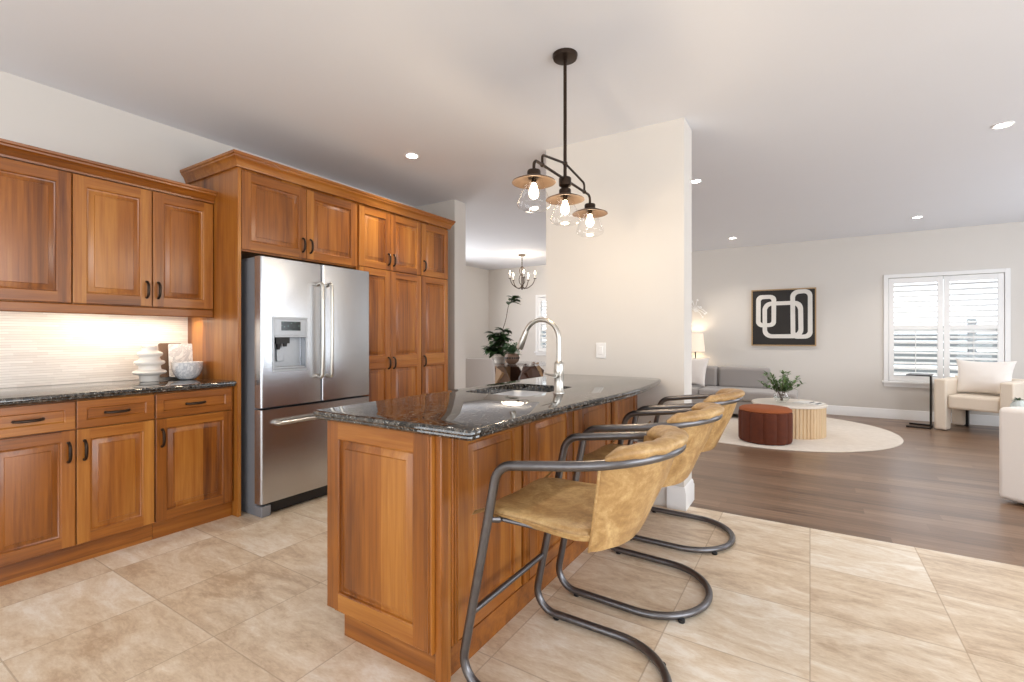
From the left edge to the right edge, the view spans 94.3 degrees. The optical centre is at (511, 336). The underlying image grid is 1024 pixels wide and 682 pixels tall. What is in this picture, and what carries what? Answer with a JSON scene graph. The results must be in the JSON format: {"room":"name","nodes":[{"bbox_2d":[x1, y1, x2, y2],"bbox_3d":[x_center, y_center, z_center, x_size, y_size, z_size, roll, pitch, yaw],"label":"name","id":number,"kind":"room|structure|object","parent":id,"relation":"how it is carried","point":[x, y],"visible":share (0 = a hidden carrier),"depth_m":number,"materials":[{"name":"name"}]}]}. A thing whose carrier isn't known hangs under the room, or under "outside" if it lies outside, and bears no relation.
{"room":"kitchen","nodes":[
{"label":"kitchen","id":0,"kind":"room"},
{"bbox_2d":[0,71,415,387],"bbox_3d":[-3.186,-0.163,2.441,0.108,2.745,7.550,0,0,32],"label":"wall","id":1,"kind":"structure","parent":0,"point":[32,113],"depth_m":3.05,"materials":[{"name":"paint"}]},
{"bbox_2d":[0,157,70,303],"bbox_3d":[-2.775,-0.585,2.638,0.386,0.790,0.400,0,0,32],"label":"upper cabinet","id":2,"kind":"object","parent":1,"relation":"attached to","point":[35,200],"visible":0.83,"depth_m":2.58,"materials":[{"name":"brown wood"}]},
{"bbox_2d":[71,173,212,309],"bbox_3d":[-2.450,-0.585,3.120,0.424,0.790,0.758,0,0,32],"label":"upper cabinet","id":3,"kind":"object","parent":1,"relation":"attached to","point":[131,246],"visible":0.94,"depth_m":2.98,"materials":[{"name":"brown wood"}]},
{"bbox_2d":[0,301,212,317],"bbox_3d":[-2.429,-0.163,2.870,0.035,0.055,1.160,0,0,32],"label":"rail","id":4,"kind":"object","parent":3,"relation":"attached to","point":[11,306],"visible":1,"depth_m":2.81,"materials":[{"name":"brown wood"}]},
{"bbox_2d":[0,138,217,203],"bbox_3d":[-2.395,-0.978,2.848,0.076,0.076,1.159,0,0,32],"label":"crown molding","id":5,"kind":"structure","parent":3,"relation":"attached to","point":[17,151],"depth_m":2.79,"materials":[{"name":"brown wood"}]},
{"bbox_2d":[416,199,465,389],"bbox_3d":[-1.854,-0.163,6.180,2.990,2.745,0.200,0,0,32],"label":"wall","id":6,"kind":"structure","parent":0,"point":[454,210],"depth_m":5.35,"materials":[{"name":"paint"}]},
{"bbox_2d":[466,266,488,357],"bbox_3d":[-1.803,-0.163,8.981,0.100,2.745,4.600,0,0,32],"label":"wall","id":7,"kind":"structure","parent":0,"point":[477,279],"depth_m":10.54,"materials":[{"name":"paint"}]},
{"bbox_2d":[494,354,504,362],"bbox_3d":[-0.213,0.381,8.373,0.216,0.158,0.216,0,0,32],"label":"planter","id":8,"kind":"object","parent":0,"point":[499,358],"depth_m":8.29,"materials":[{"name":"grey ceramic"}]},
{"bbox_2d":[0,0,1023,269],"bbox_3d":[0.734,-1.585,2.816,10.950,0.100,12.550,0,0,32],"label":"ceiling","id":9,"kind":"structure","parent":0,"point":[808,120],"depth_m":2.97,"materials":[{"name":"paint"}]},
{"bbox_2d":[405,153,418,158],"bbox_3d":[-0.846,-1.530,4.019,0.120,0.009,0.120,0,0,32],"label":"recessed light","id":10,"kind":"object","parent":9,"relation":"in","point":[407,155],"visible":1,"depth_m":4.01,"materials":[{"name":"white"}]},
{"bbox_2d":[509,254,536,289],"bbox_3d":[0.196,-1.205,8.869,0.530,0.660,0.512,0,0,32],"label":"chandelier","id":11,"kind":"object","parent":9,"relation":"hanging from","point":[520,255],"visible":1,"depth_m":8.83,"materials":[{"name":"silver metal"}]},
{"bbox_2d":[512,48,607,236],"bbox_3d":[0.289,-1.073,2.587,0.212,0.925,0.902,0,0,32],"label":"pendant light","id":12,"kind":"object","parent":9,"relation":"hanging from","point":[533,181],"visible":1,"depth_m":2.58,"materials":[{"name":"brown metal"}]},
{"bbox_2d":[531,177,536,182],"bbox_3d":[0.106,-0.755,2.295,0.026,0.026,0.026,0,0,32],"label":"socket","id":13,"kind":"object","parent":12,"relation":"attached to","point":[533,179],"depth_m":2.28,"materials":[{"name":"brown metal"}]},
{"bbox_2d":[692,179,701,183],"bbox_3d":[1.806,-1.530,4.675,0.120,0.009,0.120,0,0,32],"label":"recessed light","id":14,"kind":"object","parent":9,"relation":"in","point":[694,181],"visible":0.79,"depth_m":4.68,"materials":[{"name":"white"}]},
{"bbox_2d":[991,121,1014,128],"bbox_3d":[3.550,-1.530,3.434,0.120,0.009,0.120,0,0,32],"label":"recessed light","id":15,"kind":"object","parent":9,"relation":"in","point":[1001,125],"visible":1,"depth_m":3.43,"materials":[{"name":"white"}]},
{"bbox_2d":[0,494,1023,681],"bbox_3d":[0.246,1.260,-0.125,8.650,0.100,7.050,0,0,32],"label":"floor tile","id":16,"kind":"structure","parent":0,"point":[243,598],"depth_m":2.07,"materials":[{"name":"tile"}]},
{"bbox_2d":[0,394,153,586],"bbox_3d":[-2.569,0.772,2.677,0.694,0.875,0.715,0,0,32],"label":"base cabinet","id":17,"kind":"object","parent":16,"relation":"on","point":[77,476],"visible":0.99,"depth_m":2.50,"materials":[{"name":"brown wood"}]},
{"bbox_2d":[0,377,235,406],"bbox_3d":[-2.453,0.315,2.870,0.677,0.041,1.185,0,0,32],"label":"countertop","id":18,"kind":"structure","parent":17,"relation":"on","point":[14,396],"depth_m":2.71,"materials":[{"name":"black stone"}]},
{"bbox_2d":[132,346,166,381],"bbox_3d":[-2.410,0.175,3.159,0.188,0.236,0.188,0,0,32],"label":"vase","id":19,"kind":"object","parent":18,"relation":"on","point":[149,363],"visible":1,"depth_m":3.11,"materials":[{"name":"beige ceramic"}]},
{"bbox_2d":[158,343,180,377],"bbox_3d":[-2.471,0.167,3.439,0.037,0.245,0.145,0,0,32],"label":"cutting board","id":20,"kind":"object","parent":18,"relation":"on","point":[162,347],"visible":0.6,"depth_m":3.40,"materials":[{"name":"brown wood"}]},
{"bbox_2d":[168,344,192,376],"bbox_3d":[-2.407,0.169,3.456,0.034,0.240,0.155,0,0,32],"label":"marble board","id":21,"kind":"object","parent":18,"relation":"on","point":[176,352],"visible":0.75,"depth_m":3.44,"materials":[{"name":"white stone"}]},
{"bbox_2d":[171,361,202,378],"bbox_3d":[-2.278,0.234,3.332,0.188,0.119,0.188,0,0,32],"label":"bowl","id":22,"kind":"object","parent":18,"relation":"on","point":[184,369],"visible":1,"depth_m":3.27,"materials":[{"name":"grey stone"}]},
{"bbox_2d":[152,387,232,539],"bbox_3d":[-2.256,0.772,3.176,0.694,0.875,0.458,0,0,32],"label":"base cabinet","id":23,"kind":"object","parent":16,"relation":"on","point":[193,429],"visible":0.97,"depth_m":2.99,"materials":[{"name":"brown wood"}]},
{"bbox_2d":[188,167,356,516],"bbox_3d":[-1.853,0.030,3.781,0.734,2.360,0.993,0,0,32],"label":"tall cabinet","id":24,"kind":"object","parent":16,"relation":"on","point":[255,214],"visible":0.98,"depth_m":3.34,"materials":[{"name":"brown wood"}]},
{"bbox_2d":[180,149,455,229],"bbox_3d":[-1.528,-1.187,4.284,0.747,0.090,2.299,0,0,32],"label":"crown molding","id":25,"kind":"structure","parent":24,"relation":"on","point":[234,158],"depth_m":3.53,"materials":[{"name":"brown wood"}]},
{"bbox_2d":[241,256,368,517],"bbox_3d":[-1.721,0.334,3.735,0.854,1.752,0.922,0,0,32],"label":"refrigerator","id":26,"kind":"object","parent":16,"relation":"on","point":[305,326],"visible":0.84,"depth_m":3.36,"materials":[{"name":"grey metal"}]},
{"bbox_2d":[353,202,420,401],"bbox_3d":[-1.380,0.030,4.535,0.734,2.360,0.781,0,0,32],"label":"pantry cabinet","id":27,"kind":"object","parent":16,"relation":"on","point":[388,243],"visible":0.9,"depth_m":4.35,"materials":[{"name":"brown wood"}]},
{"bbox_2d":[420,221,447,393],"bbox_3d":[-1.063,0.030,5.041,0.734,2.360,0.410,0,0,32],"label":"pantry cabinet","id":28,"kind":"object","parent":16,"relation":"on","point":[434,239],"visible":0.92,"depth_m":4.86,"materials":[{"name":"brown wood"}]},
{"bbox_2d":[327,395,636,681],"bbox_3d":[0.088,0.774,2.704,0.599,0.872,2.218,0,0,32],"label":"kitchen island","id":29,"kind":"object","parent":16,"relation":"on","point":[403,533],"visible":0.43,"depth_m":1.79,"materials":[{"name":"brown wood"}]},
{"bbox_2d":[314,374,660,440],"bbox_3d":[0.164,0.316,2.639,0.872,0.042,2.246,0,0,32],"label":"island countertop","id":30,"kind":"structure","parent":29,"relation":"on","point":[477,412],"depth_m":2.01,"materials":[{"name":"stone"}]},
{"bbox_2d":[496,390,547,395],"bbox_3d":[0.051,0.425,2.680,0.457,0.174,0.605,0,0,32],"label":"sink","id":31,"kind":"object","parent":30,"relation":"in","point":[514,392],"visible":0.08,"depth_m":2.96,"materials":[{"name":"metal"}]},
{"bbox_2d":[517,317,564,393],"bbox_3d":[0.129,0.095,2.522,0.287,0.399,0.140,0,0,32],"label":"faucet","id":32,"kind":"object","parent":30,"relation":"on","point":[558,375],"visible":1,"depth_m":2.49,"materials":[{"name":"silver metal"}]},
{"bbox_2d":[460,425,688,681],"bbox_3d":[0.257,0.760,1.689,0.700,0.900,0.560,0,0,32],"label":"bar stool","id":33,"kind":"object","parent":16,"relation":"on","point":[608,513],"visible":1,"depth_m":1.56,"materials":[{"name":"beige leather"}]},
{"bbox_2d":[556,402,723,623],"bbox_3d":[0.649,0.760,2.305,0.700,0.900,0.560,0,0,34],"label":"bar stool","id":34,"kind":"object","parent":16,"relation":"on","point":[698,421],"visible":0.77,"depth_m":2.11,"materials":[{"name":"beige leather"}]},
{"bbox_2d":[627,388,744,554],"bbox_3d":[1.048,0.760,2.931,0.700,0.900,0.560,0,0,32],"label":"bar stool","id":35,"kind":"object","parent":16,"relation":"on","point":[728,398],"visible":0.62,"depth_m":2.73,"materials":[{"name":"beige leather"}]},
{"bbox_2d":[546,117,691,506],"bbox_3d":[0.808,-0.163,3.714,1.089,2.745,0.250,0,0,32],"label":"wall partition","id":36,"kind":"structure","parent":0,"point":[627,288],"depth_m":3.53,"materials":[{"name":"paint"}]},
{"bbox_2d":[596,343,605,357],"bbox_3d":[0.680,0.103,3.639,0.080,0.118,0.011,0,0,32],"label":"light switch","id":37,"kind":"object","parent":36,"relation":"attached to","point":[600,347],"visible":1,"depth_m":3.63,"materials":[{"name":"white plastic"}]},
{"bbox_2d":[667,479,693,510],"bbox_3d":[0.808,1.131,3.714,1.121,0.159,0.282,0,0,32],"label":"baseboard","id":38,"kind":"structure","parent":36,"relation":"attached to","point":[678,498],"depth_m":3.34,"materials":[{"name":"white wood"}]},
{"bbox_2d":[489,221,1023,415],"bbox_3d":[4.052,-0.163,8.106,10.950,2.745,0.140,0,0,32],"label":"wall","id":39,"kind":"structure","parent":0,"point":[845,366],"depth_m":7.43,"materials":[{"name":"paint"}]},
{"bbox_2d":[534,294,545,355],"bbox_3d":[0.963,-0.255,10.003,1.050,1.300,0.170,0,0,32],"label":"window","id":40,"kind":"structure","parent":39,"relation":"in","point":[540,350],"depth_m":10.18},
{"bbox_2d":[692,299,706,317],"bbox_3d":[3.281,-0.501,8.478,0.384,0.337,0.039,0,0,32],"label":"wall ornament","id":41,"kind":"object","parent":39,"relation":"attached to","point":[695,308],"visible":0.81,"depth_m":8.46,"materials":[{"name":"white"}]},
{"bbox_2d":[751,287,815,345],"bbox_3d":[4.428,-0.320,7.763,0.920,0.930,0.038,0,0,32],"label":"abstract painting","id":42,"kind":"object","parent":39,"relation":"attached to","point":[779,317],"visible":1,"depth_m":7.75,"materials":[{"name":"black paint"}]},
{"bbox_2d":[826,405,998,426],"bbox_3d":[4.015,1.139,8.037,10.740,0.142,0.016,0,0,32],"label":"baseboard","id":43,"kind":"structure","parent":39,"relation":"attached to","point":[974,419],"depth_m":6.99,"materials":[{"name":"white wood"}]},
{"bbox_2d":[882,268,1010,388],"bbox_3d":[6.133,-0.095,6.760,1.385,1.660,0.170,0,0,32],"label":"window","id":44,"kind":"structure","parent":39,"relation":"in","point":[1002,328],"depth_m":6.73,"materials":[{"name":"white wood"}]},
{"bbox_2d":[690,414,1023,566],"bbox_3d":[2.607,1.260,5.802,10.950,0.100,5.500,0,0,32],"label":"floor","id":45,"kind":"structure","parent":0,"point":[936,490],"depth_m":3.77,"materials":[{"name":"brown wood"}]},
{"bbox_2d":[466,358,494,387],"bbox_3d":[-0.459,0.753,6.824,0.524,0.916,0.568,0,0,12],"label":"dining chair","id":46,"kind":"object","parent":45,"relation":"on","point":[479,371],"visible":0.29,"depth_m":6.57,"materials":[{"name":"grey fabric"}]},
{"bbox_2d":[495,361,543,382],"bbox_3d":[0.003,0.855,8.321,1.610,0.817,1.610,0,0,32],"label":"dining table","id":47,"kind":"object","parent":45,"relation":"on","point":[505,372],"visible":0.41,"depth_m":7.94,"materials":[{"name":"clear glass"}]},
{"bbox_2d":[481,295,521,362],"bbox_3d":[-0.191,-0.129,8.365,0.727,1.178,0.466,0,0,32],"label":"potted plant","id":48,"kind":"object","parent":47,"relation":"on","point":[499,339],"visible":0.89,"depth_m":8.33,"materials":[{"name":"green plant"}]},
{"bbox_2d":[502,342,521,363],"bbox_3d":[0.006,0.268,8.109,0.390,0.382,0.355,0,0,18],"label":"potted plant","id":49,"kind":"object","parent":47,"relation":"on","point":[512,357],"visible":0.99,"depth_m":8.02,"materials":[{"name":"green plant"}]},
{"bbox_2d":[692,333,704,358],"bbox_3d":[3.215,0.573,8.324,0.310,1.275,0.310,0,0,32],"label":"floor lamp","id":50,"kind":"object","parent":45,"relation":"on","point":[697,338],"visible":0.52,"depth_m":8.20,"materials":[{"name":"fabric"}]},
{"bbox_2d":[692,365,797,413],"bbox_3d":[3.087,0.843,7.649,2.600,0.735,0.920,0,0,32],"label":"sofa","id":51,"kind":"object","parent":45,"relation":"on","point":[746,379],"visible":0.41,"depth_m":7.40,"materials":[{"name":"grey fabric"}]},
{"bbox_2d":[692,385,705,394],"bbox_3d":[2.531,0.868,7.986,1.292,0.145,0.900,0,0,32],"label":"seat cushion","id":52,"kind":"object","parent":51,"relation":"on","point":[696,389],"depth_m":7.33,"materials":[{"name":"grey fabric"}]},
{"bbox_2d":[692,357,709,386],"bbox_3d":[2.949,0.555,7.712,0.199,0.461,0.480,0,0,-36],"label":"throw pillow","id":53,"kind":"object","parent":51,"relation":"on","point":[699,366],"visible":0.58,"depth_m":7.57,"materials":[{"name":"white fabric"}]},
{"bbox_2d":[692,365,718,385],"bbox_3d":[3.063,0.642,7.959,0.737,0.335,0.240,0,0,32],"label":"cushion","id":54,"kind":"object","parent":51,"relation":"on","point":[712,372],"depth_m":7.71,"materials":[{"name":"grey fabric"}]},
{"bbox_2d":[718,366,770,388],"bbox_3d":[3.693,0.642,7.564,0.737,0.335,0.240,0,0,32],"label":"cushion","id":55,"kind":"object","parent":51,"relation":"on","point":[728,376],"depth_m":7.47,"materials":[{"name":"grey fabric"}]},
{"bbox_2d":[699,385,797,401],"bbox_3d":[3.632,0.868,7.295,1.292,0.145,0.900,0,0,32],"label":"seat cushion","id":56,"kind":"object","parent":51,"relation":"on","point":[751,392],"depth_m":7.06,"materials":[{"name":"grey fabric"}]},
{"bbox_2d":[718,414,903,451],"bbox_3d":[3.429,1.204,6.407,2.860,0.012,2.860,0,0,32],"label":"round rug","id":57,"kind":"object","parent":45,"relation":"on","point":[841,435],"visible":0.34,"depth_m":5.50,"materials":[{"name":"beige carpet"}]},
{"bbox_2d":[738,404,792,445],"bbox_3d":[2.922,0.998,5.486,0.553,0.400,0.553,0,0,32],"label":"pouf","id":58,"kind":"object","parent":57,"relation":"on","point":[762,424],"visible":1,"depth_m":5.27,"materials":[{"name":"orange fabric"}]},
{"bbox_2d":[739,404,792,414],"bbox_3d":[2.922,0.826,5.486,0.548,0.055,0.548,0,0,32],"label":"cushion","id":59,"kind":"object","parent":58,"relation":"on","point":[746,409],"depth_m":5.34,"materials":[{"name":"orange fabric"}]},
{"bbox_2d":[752,398,827,439],"bbox_3d":[3.456,1.006,5.942,0.820,0.384,0.820,0,0,32],"label":"coffee table","id":60,"kind":"object","parent":57,"relation":"on","point":[809,421],"visible":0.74,"depth_m":5.57,"materials":[{"name":"beige wood"}]},
{"bbox_2d":[758,370,802,400],"bbox_3d":[3.334,0.614,5.891,0.548,0.391,0.571,0,0,32],"label":"plant","id":61,"kind":"object","parent":60,"relation":"on","point":[783,387],"visible":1,"depth_m":5.90,"materials":[{"name":"plant"}]},
{"bbox_2d":[792,401,824,404],"bbox_3d":[3.629,0.805,5.822,0.220,0.016,0.290,0,0,-40],"label":"open book","id":62,"kind":"object","parent":60,"relation":"on","point":[798,402],"visible":1,"depth_m":5.79,"materials":[{"name":"paper"}]},
{"bbox_2d":[906,373,932,429],"bbox_3d":[5.506,0.856,6.415,0.340,0.708,0.250,0,0,-44],"label":"side table","id":63,"kind":"object","parent":45,"relation":"on","point":[908,374],"visible":1,"depth_m":6.30,"materials":[{"name":"metal"}]},
{"bbox_2d":[934,376,1023,429],"bbox_3d":[6.055,0.873,6.103,0.820,0.675,0.740,0,0,-31],"label":"armchair","id":64,"kind":"object","parent":45,"relation":"on","point":[947,398],"visible":0.61,"depth_m":6.10,"materials":[{"name":"beige fabric"}]},
{"bbox_2d":[956,359,1016,394],"bbox_3d":[6.082,0.520,6.123,0.239,0.446,0.580,0,0,-31],"label":"lumbar pillow","id":65,"kind":"object","parent":64,"relation":"on","point":[973,376],"visible":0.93,"depth_m":6.06,"materials":[{"name":"white fabric"}]},
{"bbox_2d":[999,407,1023,504],"bbox_3d":[4.139,0.863,3.157,0.910,0.695,0.954,0,0,-13],"label":"lounge chair","id":66,"kind":"object","parent":45,"relation":"on","point":[1011,419],"visible":1,"depth_m":3.43,"materials":[{"name":"white fabric"}]},
{"bbox_3d":[4.928,0.978,4.581,0.220,0.465,0.220,0,0,32],"label":"pedestal table","id":67,"kind":"object","parent":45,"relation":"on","visible":0},
{"bbox_2d":[1010,398,1023,406],"bbox_3d":[4.903,0.664,4.597,0.128,0.162,0.128,0,0,32],"label":"ribbed vase","id":68,"kind":"object","parent":67,"relation":"on","point":[1017,402],"visible":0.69,"depth_m":4.58,"materials":[{"name":"ceramic"}]},
{"label":"outside","id":69,"kind":"structure","parent":0,"visible":0},
{"bbox_3d":[6.883,1.410,12.852,22.000,0.100,10.910,0,0,32],"label":"ground","id":70,"kind":"structure","parent":69,"visible":0},
{"bbox_2d":[543,319,996,377],"bbox_3d":[5.613,0.435,10.716,14.120,1.550,0.120,0,0,32],"label":"fence","id":71,"kind":"object","parent":70,"relation":"on","point":[967,334],"visible":0.04,"depth_m":9.08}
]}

